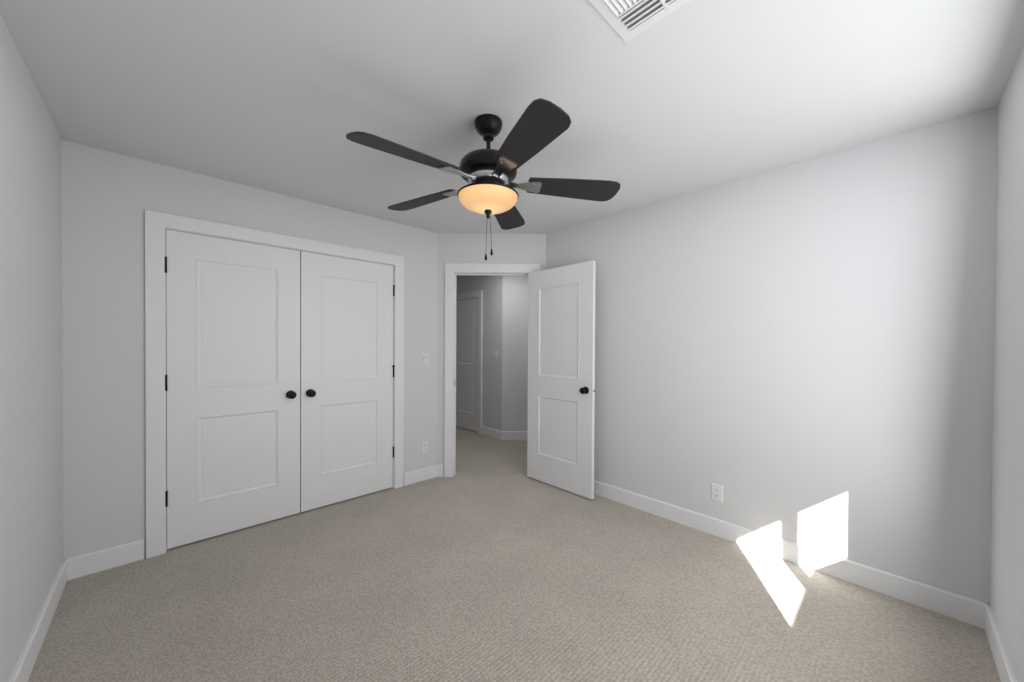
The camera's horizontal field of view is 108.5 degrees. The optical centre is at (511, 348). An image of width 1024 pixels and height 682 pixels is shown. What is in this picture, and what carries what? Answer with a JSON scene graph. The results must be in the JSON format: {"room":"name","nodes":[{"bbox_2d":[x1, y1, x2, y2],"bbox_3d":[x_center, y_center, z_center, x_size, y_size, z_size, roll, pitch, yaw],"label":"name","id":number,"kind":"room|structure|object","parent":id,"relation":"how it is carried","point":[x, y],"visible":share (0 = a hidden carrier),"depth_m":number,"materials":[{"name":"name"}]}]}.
{"room":"empty bedroom","nodes":[
{"label":"empty bedroom","id":0,"kind":"room"},
{"bbox_2d":[0,14,63,681],"bbox_3d":[-1.313,0.087,0.738,0.100,2.440,3.700,0,1,-44],"label":"wall","id":1,"kind":"structure","parent":0,"point":[31,466],"depth_m":1.50,"materials":[{"name":"white paint"}]},
{"bbox_2d":[61,140,437,558],"bbox_3d":[-1.653,0.066,2.903,2.600,2.440,0.100,0,1,-44],"label":"wall","id":2,"kind":"structure","parent":0,"point":[109,198],"depth_m":2.21,"materials":[{"name":"white paint"}]},
{"bbox_2d":[165,229,299,548],"bbox_3d":[-1.908,0.261,2.580,0.766,2.030,0.104,0,1,-44],"label":"closet door","id":3,"kind":"structure","parent":2,"relation":"in","point":[232,382],"depth_m":2.56,"materials":[{"name":"white paint"}]},
{"bbox_2d":[145,210,403,558],"bbox_3d":[-1.670,0.218,2.889,1.704,2.136,0.138,0,1,-44],"label":"trim","id":4,"kind":"structure","parent":2,"relation":"attached to","point":[157,224],"depth_m":2.31,"materials":[{"name":"white paint"}]},
{"bbox_2d":[300,251,394,511],"bbox_3d":[-1.348,0.259,3.115,0.772,2.030,0.104,0,1,-44],"label":"closet door","id":5,"kind":"structure","parent":2,"relation":"in","point":[346,381],"depth_m":3.09,"materials":[{"name":"white paint"}]},
{"bbox_2d":[421,441,427,453],"bbox_3d":[-0.853,0.969,3.605,0.072,0.117,0.008,0,1,-44],"label":"electrical outlet","id":6,"kind":"object","parent":2,"relation":"attached to","point":[424,447],"visible":1,"depth_m":3.60,"materials":[{"name":"white plastic"}]},
{"bbox_2d":[422,353,427,364],"bbox_3d":[-0.847,0.104,3.596,0.072,0.117,0.012,0,1,-44],"label":"bedroom light switch","id":7,"kind":"object","parent":2,"relation":"attached to","point":[424,358],"visible":1,"depth_m":3.60,"materials":[{"name":"white plastic"}]},
{"bbox_2d":[456,275,502,430],"bbox_3d":[-0.886,0.043,6.008,0.100,2.440,2.270,0,1,-44],"label":"wall","id":8,"kind":"structure","parent":0,"point":[490,287],"depth_m":5.33,"materials":[{"name":"white paint"}]},
{"bbox_2d":[456,297,477,431],"bbox_3d":[-0.774,0.238,5.806,0.104,2.030,0.772,0,1,-44],"label":"hall door","id":9,"kind":"structure","parent":8,"relation":"in","point":[466,357],"depth_m":5.76,"materials":[{"name":"white paint"}]},
{"bbox_2d":[456,290,482,433],"bbox_3d":[-0.741,0.197,5.844,0.121,2.136,0.952,0,1,-44],"label":"door frame","id":10,"kind":"structure","parent":8,"relation":"attached to","point":[473,294],"depth_m":5.49,"materials":[{"name":"white paint"}]},
{"bbox_2d":[437,233,545,464],"bbox_3d":[-0.207,0.066,3.755,1.170,2.440,0.100,0,1,-1],"label":"wall","id":11,"kind":"structure","parent":0,"point":[506,248],"depth_m":3.70,"materials":[{"name":"white paint"}]},
{"bbox_2d":[444,263,539,476],"bbox_3d":[-0.199,0.218,3.756,0.953,2.136,0.138,0,1,-1],"label":"door frame","id":12,"kind":"structure","parent":11,"relation":"attached to","point":[453,271],"depth_m":3.68,"materials":[{"name":"white paint"}]},
{"bbox_2d":[9,465,1016,681],"bbox_3d":[-0.127,1.244,1.890,3.203,0.118,3.503,0,1,-44],"label":"baseboard","id":13,"kind":"structure","parent":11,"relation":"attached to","point":[977,613],"depth_m":2.08,"materials":[{"name":"white paint"}]},
{"bbox_2d":[527,261,595,499],"bbox_3d":[0.430,0.266,3.414,0.169,2.030,0.780,0,1,-44],"label":"entry door","id":14,"kind":"structure","parent":11,"relation":"in","point":[561,375],"depth_m":3.37,"materials":[{"name":"white paint"}]},
{"bbox_2d":[0,0,1023,275],"bbox_3d":[-0.465,-1.178,3.537,5.400,0.050,6.800,0,1,-44],"label":"ceiling","id":15,"kind":"structure","parent":0,"point":[286,96],"depth_m":1.58,"materials":[{"name":"white paint"}]},
{"bbox_2d":[346,98,619,259],"bbox_3d":[-0.158,-0.791,1.827,1.257,0.692,1.296,0,1,-44],"label":"fan","id":16,"kind":"object","parent":15,"relation":"hanging from","point":[488,174],"visible":1,"depth_m":1.74,"materials":[{"name":"black wood"}]},
{"bbox_2d":[589,0,690,41],"bbox_3d":[0.413,-1.122,1.120,0.330,0.011,0.330,0,1,-44],"label":"ceiling vent","id":17,"kind":"object","parent":15,"relation":"in","point":[627,20],"visible":1,"depth_m":1.23,"materials":[{"name":"white metal"}]},
{"bbox_2d":[28,426,1000,681],"bbox_3d":[-0.478,1.312,3.559,5.400,0.050,6.800,0,1,-44],"label":"floor","id":18,"kind":"structure","parent":0,"point":[490,560],"depth_m":1.86,"materials":[{"name":"beige carpet"}]},
{"bbox_2d":[502,276,527,430],"bbox_3d":[0.358,0.057,5.192,0.990,2.440,0.100,0,1,1],"label":"wall","id":19,"kind":"structure","parent":0,"point":[514,353],"depth_m":5.15,"materials":[{"name":"white paint"}]},
{"bbox_2d":[482,426,526,439],"bbox_3d":[0.021,1.213,5.487,0.714,0.118,4.100,0,1,-44],"label":"baseboard","id":20,"kind":"structure","parent":19,"relation":"attached to","point":[507,435],"depth_m":5.15,"materials":[{"name":"white paint"}]},
{"bbox_2d":[546,106,997,603],"bbox_3d":[1.328,0.083,2.750,0.100,2.440,2.960,0,1,-44],"label":"wall","id":21,"kind":"structure","parent":0,"point":[801,353],"depth_m":2.16,"materials":[{"name":"white paint"}]},
{"bbox_2d":[711,483,722,502],"bbox_3d":[1.429,1.005,2.569,0.008,0.117,0.072,0,1,-44],"label":"electrical outlet","id":22,"kind":"object","parent":21,"relation":"attached to","point":[717,493],"visible":1,"depth_m":2.57,"materials":[{"name":"white plastic"}]},
{"bbox_2d":[989,44,1023,681],"bbox_3d":[1.102,0.101,0.598,3.400,2.440,0.040,0,1,-44],"label":"wall","id":23,"kind":"structure","parent":0,"point":[1006,603],"depth_m":1.47,"materials":[{"name":"white paint"}]}
]}

